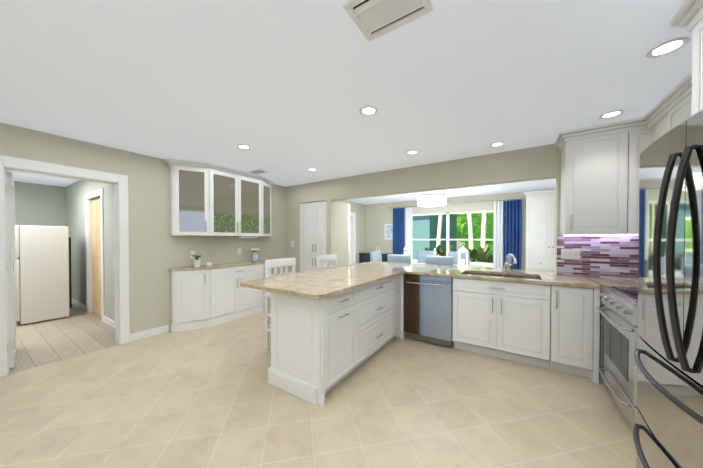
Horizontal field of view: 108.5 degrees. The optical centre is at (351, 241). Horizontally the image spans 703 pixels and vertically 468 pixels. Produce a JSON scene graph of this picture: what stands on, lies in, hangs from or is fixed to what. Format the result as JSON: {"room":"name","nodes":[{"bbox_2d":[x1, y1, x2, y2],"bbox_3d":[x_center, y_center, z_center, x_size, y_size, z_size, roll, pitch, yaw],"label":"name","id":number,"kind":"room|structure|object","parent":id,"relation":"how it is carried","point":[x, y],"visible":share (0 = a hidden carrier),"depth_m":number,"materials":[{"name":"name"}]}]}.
{"room":"kitchen","nodes":[
{"label":"kitchen","id":0,"kind":"room"},
{"bbox_2d":[14,181,65,225],"bbox_3d":[-6.836,0.059,4.564,0.140,2.440,2.240,0,1,33],"label":"wall","id":1,"kind":"structure","parent":0,"point":[40,205],"depth_m":5.16,"materials":[{"name":"paint"}]},
{"bbox_2d":[66,180,114,320],"bbox_3d":[-4.569,0.060,4.510,4.000,2.440,0.140,0,1,33],"label":"wall","id":2,"kind":"structure","parent":0,"point":[77,191],"depth_m":4.67,"materials":[{"name":"paint"}]},
{"bbox_2d":[72,299,85,311],"bbox_3d":[-5.460,1.225,5.008,1.635,0.100,0.017,0,1,33],"label":"baseboard","id":3,"kind":"structure","parent":2,"relation":"attached to","point":[76,303],"depth_m":4.83,"materials":[{"name":"white wood"}]},
{"bbox_2d":[85,188,104,321],"bbox_3d":[-4.310,0.219,4.333,1.020,2.125,0.158,0,1,33],"label":"door frame","id":4,"kind":"structure","parent":2,"relation":"attached to","point":[88,226],"depth_m":4.49,"materials":[{"name":"white wood"}]},
{"bbox_2d":[91,198,100,315],"bbox_3d":[-4.320,0.271,4.318,0.786,1.998,0.065,0,1,33],"label":"closet door","id":5,"kind":"structure","parent":2,"relation":"in","point":[96,259],"depth_m":4.37,"materials":[{"name":"brown wood"}]},
{"bbox_2d":[104,316,114,328],"bbox_3d":[-3.426,1.239,3.688,1.175,0.100,0.014,0,1,33],"label":"baseboard","id":6,"kind":"structure","parent":2,"relation":"attached to","point":[108,321],"depth_m":3.84,"materials":[{"name":"white wood"}]},
{"bbox_2d":[0,122,365,333],"bbox_3d":[-2.152,0.061,4.431,0.140,2.440,9.680,0,1,33],"label":"wall","id":7,"kind":"structure","parent":0,"point":[156,250],"depth_m":3.43,"materials":[{"name":"beige paint"}]},
{"bbox_2d":[6,171,16,367],"bbox_3d":[-3.715,0.290,2.762,0.906,1.993,0.051,0,1,39],"label":"door leaf","id":8,"kind":"structure","parent":7,"relation":"in","point":[11,263],"depth_m":2.57,"materials":[{"name":"white wood"}]},
{"bbox_2d":[0,155,129,376],"bbox_3d":[-3.188,0.235,2.839,0.176,2.125,1.030,0,1,33],"label":"door frame","id":9,"kind":"structure","parent":7,"relation":"attached to","point":[119,182],"depth_m":2.93,"materials":[{"name":"white wood"}]},
{"bbox_2d":[130,325,168,341],"bbox_3d":[-2.724,1.241,3.422,0.014,0.100,0.433,0,1,33],"label":"baseboard","id":10,"kind":"structure","parent":7,"relation":"attached to","point":[145,333],"depth_m":3.41,"materials":[{"name":"white wood"}]},
{"bbox_2d":[190,251,194,258],"bbox_3d":[-2.427,0.207,3.871,0.009,0.116,0.070,0,1,33],"label":"outlet","id":11,"kind":"object","parent":7,"relation":"attached to","point":[192,253],"visible":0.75,"depth_m":3.86,"materials":[{"name":"white plastic"}]},
{"bbox_2d":[165,158,274,237],"bbox_3d":[-1.976,-0.606,4.238,0.342,1.098,1.840,0,1,33],"label":"wall cabinet","id":12,"kind":"object","parent":7,"relation":"attached to","point":[207,199],"visible":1,"depth_m":3.87,"materials":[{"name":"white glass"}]},
{"bbox_2d":[350,212,355,264],"bbox_3d":[-0.333,0.190,7.215,0.158,2.125,1.440,0,1,33],"label":"door frame","id":13,"kind":"structure","parent":7,"relation":"attached to","point":[352,237],"depth_m":7.72,"materials":[{"name":"white wood"}]},
{"bbox_2d":[0,304,635,467],"bbox_3d":[-2.398,1.330,2.552,9.790,0.060,6.240,0,1,33],"label":"floor","id":14,"kind":"structure","parent":0,"point":[209,397],"depth_m":1.96,"materials":[{"name":"tile"}]},
{"bbox_2d":[15,225,71,324],"bbox_3d":[-5.188,0.518,4.204,0.700,1.530,0.644,0,1,33],"label":"fridge","id":15,"kind":"object","parent":14,"relation":"on","point":[43,262],"visible":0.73,"depth_m":4.01,"materials":[{"name":"white metal"}]},
{"bbox_2d":[170,263,271,331],"bbox_3d":[-1.978,0.848,4.253,0.338,0.870,1.744,0,1,33],"label":"base cabinet","id":16,"kind":"object","parent":14,"relation":"on","point":[203,298],"visible":0.9,"depth_m":3.83,"materials":[{"name":"white wood"}]},
{"bbox_2d":[168,260,264,270],"bbox_3d":[-1.989,0.396,4.257,0.310,0.030,1.776,0,1,33],"label":"countertop","id":17,"kind":"structure","parent":16,"relation":"on","point":[215,266],"depth_m":3.98,"materials":[{"name":"stone"}]},
{"bbox_2d":[191,254,200,266],"bbox_3d":[-2.314,0.289,3.766,0.140,0.192,0.158,0,1,33],"label":"plant pot","id":18,"kind":"object","parent":17,"relation":"on","point":[196,262],"visible":1,"depth_m":3.73,"materials":[{"name":"white ceramic"}]},
{"bbox_2d":[251,248,259,261],"bbox_3d":[-1.751,0.249,4.616,0.171,0.254,0.188,0,1,33],"label":"pitcher","id":19,"kind":"object","parent":17,"relation":"on","point":[255,258],"visible":1,"depth_m":4.57,"materials":[{"name":"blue ceramic"}]},
{"bbox_2d":[264,258,295,349],"bbox_3d":[-0.711,0.760,3.095,0.490,1.070,0.490,0,1,33],"label":"bar stool","id":20,"kind":"object","parent":14,"relation":"on","point":[280,263],"visible":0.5,"depth_m":3.06,"materials":[{"name":"white wood"}]},
{"bbox_2d":[268,287,359,405],"bbox_3d":[-0.350,0.867,2.367,0.620,0.870,0.490,0,1,33],"label":"base cabinet","id":21,"kind":"object","parent":14,"relation":"on","point":[320,348],"depth_m":2.15,"materials":[{"name":"white wood"}]},
{"bbox_2d":[240,265,407,298],"bbox_3d":[-0.206,0.410,2.859,1.080,0.030,1.680,0,1,33],"label":"countertop","id":22,"kind":"structure","parent":21,"relation":"on","point":[322,283],"depth_m":2.56,"materials":[{"name":"stone"}]},
{"bbox_2d":[317,254,336,269],"bbox_3d":[-0.204,0.752,3.875,0.490,1.070,0.490,0,1,33],"label":"bar stool","id":23,"kind":"object","parent":14,"relation":"on","point":[326,258],"visible":0.21,"depth_m":3.97,"materials":[{"name":"white wood"}]},
{"bbox_2d":[360,276,395,365],"bbox_3d":[0.010,0.861,2.921,0.620,0.870,0.948,0,1,33],"label":"base cabinet","id":24,"kind":"object","parent":14,"relation":"on","point":[377,299],"depth_m":2.77,"materials":[{"name":"white wood"}]},
{"bbox_2d":[396,275,399,337],"bbox_3d":[0.339,0.856,3.428,0.620,0.870,0.260,0,1,33],"label":"base cabinet","id":25,"kind":"object","parent":14,"relation":"on","point":[397,277],"depth_m":3.27,"materials":[{"name":"white wood"}]},
{"bbox_2d":[400,273,404,338],"bbox_3d":[0.581,0.853,3.772,0.650,0.870,0.620,0,1,33],"label":"base cabinet","id":26,"kind":"object","parent":14,"relation":"on","point":[402,334],"depth_m":3.34,"materials":[{"name":"white wood"}]},
{"bbox_2d":[380,262,427,264],"bbox_3d":[0.731,0.395,4.301,1.080,0.030,0.380,0,1,33],"label":"countertop","id":27,"kind":"structure","parent":26,"relation":"on","point":[381,263],"depth_m":4.23,"materials":[{"name":"stone"}]},
{"bbox_2d":[352,261,637,288],"bbox_3d":[1.614,0.501,3.329,3.620,0.222,1.050,0,1,33],"label":"countertop","id":28,"kind":"structure","parent":26,"relation":"on","point":[483,273],"depth_m":3.02,"materials":[{"name":"stone"}]},
{"bbox_2d":[504,254,516,271],"bbox_3d":[1.959,0.271,3.125,0.140,0.241,0.233,0,1,33],"label":"faucet","id":29,"kind":"object","parent":28,"relation":"on","point":[506,265],"visible":1,"depth_m":3.19,"materials":[{"name":"silver metal"}]},
{"bbox_2d":[403,274,453,346],"bbox_3d":[1.078,0.849,3.381,0.600,0.846,0.653,0,1,33],"label":"dishwasher","id":30,"kind":"object","parent":14,"relation":"on","point":[428,308],"visible":0.94,"depth_m":3.14,"materials":[{"name":"silver metal"}]},
{"bbox_2d":[536,284,602,383],"bbox_3d":[2.260,0.864,2.680,0.412,0.870,0.620,0,1,33],"label":"base cabinet","id":31,"kind":"object","parent":14,"relation":"on","point":[568,320],"depth_m":2.43,"materials":[{"name":"white wood"}]},
{"bbox_2d":[596,286,638,430],"bbox_3d":[2.318,0.854,1.822,0.732,0.907,0.760,0,1,33],"label":"range","id":32,"kind":"object","parent":14,"relation":"on","point":[620,334],"visible":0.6,"depth_m":1.89,"materials":[{"name":"silver metal"}]},
{"bbox_2d":[633,110,702,467],"bbox_3d":[1.521,0.426,0.725,0.892,1.785,0.938,0,1,33],"label":"refrigerator","id":33,"kind":"object","parent":14,"relation":"on","point":[668,426],"visible":1,"depth_m":0.95,"materials":[{"name":"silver metal"}]},
{"bbox_2d":[0,0,691,204],"bbox_3d":[-1.460,-1.184,3.968,9.790,0.060,9.680,0,1,33],"label":"ceiling","id":34,"kind":"structure","parent":0,"point":[286,91],"depth_m":1.76,"materials":[{"name":"paint"}]},
{"bbox_2d":[237,144,250,148],"bbox_3d":[-1.298,-1.139,3.052,0.164,0.008,0.164,0,1,33],"label":"recessed light","id":35,"kind":"object","parent":34,"relation":"in","point":[242,146],"visible":0.98,"depth_m":3.04,"materials":[{"name":"white"}]},
{"bbox_2d":[249,169,267,173],"bbox_3d":[-1.550,-1.149,4.188,0.300,0.014,0.170,0,1,33],"label":"ceiling vent","id":36,"kind":"object","parent":34,"relation":"in","point":[258,171],"visible":0.98,"depth_m":4.15,"materials":[{"name":"silver metal"}]},
{"bbox_2d":[359,106,377,115],"bbox_3d":[0.148,-1.130,2.196,0.164,0.008,0.164,0,1,33],"label":"recessed light","id":37,"kind":"object","parent":34,"relation":"in","point":[369,110],"visible":0.98,"depth_m":2.19,"materials":[{"name":"white"}]},
{"bbox_2d":[342,0,433,41],"bbox_3d":[0.176,-1.118,1.211,0.360,0.017,0.260,0,1,33],"label":"ceiling vent","id":38,"kind":"object","parent":34,"relation":"in","point":[373,19],"visible":1,"depth_m":1.24,"materials":[{"name":"white metal"}]},
{"bbox_2d":[406,150,418,154],"bbox_3d":[0.781,-1.141,3.252,0.164,0.008,0.164,0,1,33],"label":"recessed light","id":39,"kind":"object","parent":34,"relation":"in","point":[411,152],"visible":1,"depth_m":3.26,"materials":[{"name":"white"}]},
{"bbox_2d":[417,194,446,206],"bbox_3d":[1.730,-0.967,5.439,0.610,0.403,0.610,0,1,33],"label":"drum pendant light","id":40,"kind":"object","parent":34,"relation":"hanging from","point":[433,200],"visible":0.81,"depth_m":5.20,"materials":[{"name":"white fabric"}]},
{"bbox_2d":[490,142,504,146],"bbox_3d":[1.717,-1.138,2.977,0.164,0.008,0.164,0,1,33],"label":"recessed light","id":41,"kind":"object","parent":34,"relation":"in","point":[497,144],"visible":1,"depth_m":2.98,"materials":[{"name":"white"}]},
{"bbox_2d":[599,110,624,118],"bbox_3d":[2.323,-1.131,2.261,0.164,0.008,0.164,0,1,33],"label":"recessed light","id":42,"kind":"object","parent":34,"relation":"in","point":[611,114],"visible":1,"depth_m":2.26,"materials":[{"name":"white"}]},
{"bbox_2d":[645,37,689,57],"bbox_3d":[1.834,-1.123,1.470,0.164,0.008,0.164,0,1,33],"label":"recessed light","id":43,"kind":"object","parent":34,"relation":"in","point":[667,47],"visible":1,"depth_m":1.47,"materials":[{"name":"white"}]},
{"bbox_2d":[366,189,554,269],"bbox_3d":[2.816,0.036,6.891,5.510,2.440,0.140,0,1,33],"label":"wall","id":44,"kind":"structure","parent":0,"point":[379,217],"depth_m":7.28,"materials":[{"name":"beige paint"}]},
{"bbox_2d":[385,224,392,239],"bbox_3d":[1.186,-0.294,7.848,0.350,0.480,0.022,0,1,33],"label":"framed art","id":45,"kind":"object","parent":44,"relation":"attached to","point":[389,231],"visible":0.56,"depth_m":7.84},
{"bbox_2d":[412,210,492,267],"bbox_3d":[2.726,-0.070,6.917,2.350,1.450,0.112,0,1,33],"label":"window","id":46,"kind":"structure","parent":44,"relation":"in","point":[483,264],"depth_m":6.96,"materials":[{"name":"white wood"}]},
{"bbox_2d":[389,197,519,208],"bbox_3d":[2.580,-1.014,6.875,3.348,0.050,0.124,0,1,33],"label":"curtain rod","id":47,"kind":"object","parent":44,"relation":"attached to","point":[463,202],"visible":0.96,"depth_m":6.47,"materials":[{"name":"silver metal"}]},
{"bbox_2d":[393,208,404,254],"bbox_3d":[1.415,0.108,7.599,0.370,2.200,0.078,0,1,33],"label":"curtain","id":48,"kind":"object","parent":47,"relation":"hanging from","point":[398,230],"visible":0.67,"depth_m":7.59,"materials":[{"name":"blue fabric"}]},
{"bbox_2d":[405,207,411,254],"bbox_3d":[1.692,0.110,7.455,0.210,2.200,0.048,0,1,33],"label":"sheer curtain","id":49,"kind":"object","parent":47,"relation":"hanging from","point":[408,225],"visible":0.58,"depth_m":7.46,"materials":[{"name":"white fabric"}]},
{"bbox_2d":[493,201,502,267],"bbox_3d":[3.603,0.123,6.213,0.210,2.200,0.048,0,1,33],"label":"sheer curtain","id":50,"kind":"object","parent":47,"relation":"hanging from","point":[498,234],"visible":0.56,"depth_m":6.20,"materials":[{"name":"white fabric"}]},
{"bbox_2d":[504,200,521,268],"bbox_3d":[3.838,0.125,6.024,0.350,2.200,0.078,0,1,33],"label":"curtain","id":51,"kind":"object","parent":47,"relation":"hanging from","point":[512,226],"visible":0.62,"depth_m":6.01,"materials":[{"name":"blue fabric"}]},
{"bbox_2d":[286,144,638,279],"bbox_3d":[1.078,0.063,4.216,5.510,2.440,0.660,0,1,33],"label":"wall","id":52,"kind":"structure","parent":0,"point":[543,162],"depth_m":3.93,"materials":[{"name":"beige paint"}]},
{"bbox_2d":[559,124,638,235],"bbox_3d":[2.717,-0.565,2.535,0.925,0.990,0.342,0,1,33],"label":"upper cabinet","id":53,"kind":"object","parent":52,"relation":"attached to","point":[600,168],"depth_m":2.51,"materials":[{"name":"white wood"}]},
{"bbox_3d":[1.917,1.300,5.520,5.790,0.060,3.440,0,1,33],"label":"floor","id":54,"kind":"structure","parent":0,"visible":0},
{"bbox_2d":[300,201,326,271],"bbox_3d":[-0.619,0.246,5.282,0.715,2.052,0.636,0,1,33],"label":"pantry cabinet","id":55,"kind":"object","parent":54,"relation":"on","point":[313,234],"visible":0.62,"depth_m":5.05,"materials":[{"name":"white wood"}]},
{"bbox_2d":[359,253,391,262],"bbox_3d":[0.736,0.811,7.874,0.936,0.870,0.481,0,1,33],"label":"sideboard","id":56,"kind":"object","parent":54,"relation":"on","point":[364,257],"visible":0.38,"depth_m":7.78,"materials":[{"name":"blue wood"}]},
{"bbox_2d":[370,251,381,261],"bbox_3d":[0.779,0.754,6.075,0.538,1.019,0.470,0,1,33],"label":"dining chair","id":57,"kind":"object","parent":54,"relation":"on","point":[376,256],"visible":0.25,"depth_m":6.11,"materials":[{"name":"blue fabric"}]},
{"bbox_2d":[387,254,410,262],"bbox_3d":[1.036,0.765,5.068,0.470,1.019,0.538,0,1,33],"label":"dining chair","id":58,"kind":"object","parent":54,"relation":"on","point":[396,258],"visible":0.12,"depth_m":4.84,"materials":[{"name":"blue fabric"}]},
{"bbox_2d":[418,251,436,262],"bbox_3d":[1.809,0.753,6.257,0.470,1.019,0.538,0,1,33],"label":"dining chair","id":59,"kind":"object","parent":54,"relation":"on","point":[421,256],"visible":0.23,"depth_m":6.43,"materials":[{"name":"blue fabric"}]},
{"bbox_2d":[425,256,452,265],"bbox_3d":[1.665,0.769,4.659,0.470,1.019,0.538,0,1,33],"label":"dining chair","id":60,"kind":"object","parent":54,"relation":"on","point":[439,260],"visible":0.23,"depth_m":4.42,"materials":[{"name":"blue fabric"}]},
{"bbox_2d":[412,262,479,266],"bbox_3d":[1.758,0.896,5.446,1.700,0.750,0.950,0,1,33],"label":"dining table","id":61,"kind":"object","parent":54,"relation":"on","point":[453,264],"visible":0.02,"depth_m":5.43,"materials":[{"name":"white wood"}]},
{"bbox_2d":[404,243,411,262],"bbox_3d":[1.244,0.253,5.565,0.186,0.528,0.186,0,1,33],"label":"lantern","id":62,"kind":"object","parent":61,"relation":"on","point":[408,247],"visible":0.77,"depth_m":5.54,"materials":[{"name":"wood"}]},
{"bbox_2d":[458,244,467,265],"bbox_3d":[2.248,0.277,5.092,0.211,0.488,0.211,0,1,33],"label":"lantern","id":63,"kind":"object","parent":61,"relation":"on","point":[463,249],"visible":0.92,"depth_m":5.06,"materials":[{"name":"wood"}]},
{"bbox_2d":[448,251,469,264],"bbox_3d":[2.438,0.757,5.848,0.470,1.019,0.538,0,1,33],"label":"dining chair","id":64,"kind":"object","parent":54,"relation":"on","point":[454,254],"visible":0.12,"depth_m":5.99,"materials":[{"name":"blue fabric"}]},
{"bbox_2d":[506,256,511,268],"bbox_3d":[2.732,0.767,4.806,0.538,1.019,0.470,0,1,33],"label":"dining chair","id":65,"kind":"object","parent":54,"relation":"on","point":[509,259],"visible":0.06,"depth_m":4.48,"materials":[{"name":"blue fabric"}]},
{"bbox_2d":[523,189,555,272],"bbox_3d":[4.304,0.100,5.492,0.960,2.340,0.565,0,1,33],"label":"armoire","id":66,"kind":"object","parent":54,"relation":"on","point":[540,234],"visible":0.4,"depth_m":5.39,"materials":[{"name":"white wood"}]},
{"bbox_3d":[2.585,0.092,1.352,0.140,2.440,9.680,0,1,33],"label":"wall","id":67,"kind":"structure","parent":0,"visible":0},
{"bbox_2d":[557,235,638,279],"bbox_3d":[2.792,0.163,2.703,0.930,0.464,0.008,0,1,33],"label":"backsplash","id":68,"kind":"structure","parent":67,"relation":"attached to","point":[610,257],"depth_m":2.74,"materials":[{"name":"tile"}]},
{"bbox_2d":[561,249,579,258],"bbox_3d":[2.496,0.147,2.884,0.162,0.116,0.011,0,1,33],"label":"light switch","id":69,"kind":"object","parent":68,"relation":"attached to","point":[570,253],"visible":1,"depth_m":2.88,"materials":[{"name":"white plastic"}]},
{"bbox_2d":[639,108,662,173],"bbox_3d":[2.746,-0.560,2.097,0.390,0.990,0.402,0,1,33],"label":"upper cabinet","id":70,"kind":"object","parent":67,"relation":"attached to","point":[651,129],"depth_m":2.30,"materials":[{"name":"white wood"}]},
{"bbox_2d":[663,100,674,134],"bbox_3d":[2.558,-0.557,1.774,0.352,0.990,0.456,0,1,33],"label":"upper cabinet","id":71,"kind":"object","parent":67,"relation":"attached to","point":[669,112],"depth_m":2.02,"materials":[{"name":"white wood"}]},
{"bbox_2d":[675,4,702,126],"bbox_3d":[1.674,-0.766,0.686,0.652,0.550,1.023,0,1,33],"label":"upper cabinet","id":72,"kind":"object","parent":67,"relation":"attached to","point":[689,91],"depth_m":1.21,"materials":[{"name":"white wood"}]},
{"label":"outside","id":73,"kind":"structure","parent":0,"visible":0},
{"bbox_3d":[7.568,1.263,15.032,24.000,0.060,18.650,0,1,33],"label":"lawn","id":74,"kind":"structure","parent":73,"visible":0},
{"bbox_2d":[412,214,460,258],"bbox_3d":[2.987,-0.258,14.803,5.550,2.975,6.800,0,1,33],"label":"house","id":75,"kind":"structure","parent":74,"relation":"on","point":[425,227],"depth_m":11.35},
{"bbox_2d":[423,244,451,255],"label":"garden plants","id":76,"kind":"object","parent":74,"relation":"on","point":[438,249],"depth_m":7.73,"materials":[{"name":"green plant"}]},
{"bbox_2d":[436,212,486,258],"bbox_3d":[4.787,-2.417,9.556,5.940,7.404,5.576,0,1,33],"label":"palm trees","id":77,"kind":"object","parent":74,"relation":"on","point":[470,228],"visible":0.06,"depth_m":9.47,"materials":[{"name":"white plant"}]},
{"bbox_2d":[457,212,492,261],"bbox_3d":[9.296,-2.366,14.717,24.000,7.194,10.072,0,1,33],"label":"hedge","id":78,"kind":"object","parent":74,"relation":"on","point":[462,226],"visible":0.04,"depth_m":11.33,"materials":[{"name":"green plant"}]},
{"bbox_2d":[466,244,492,262],"label":"garden plants","id":79,"kind":"object","parent":74,"relation":"on","point":[480,255],"depth_m":7.11,"materials":[{"name":"green plant"}]}
]}

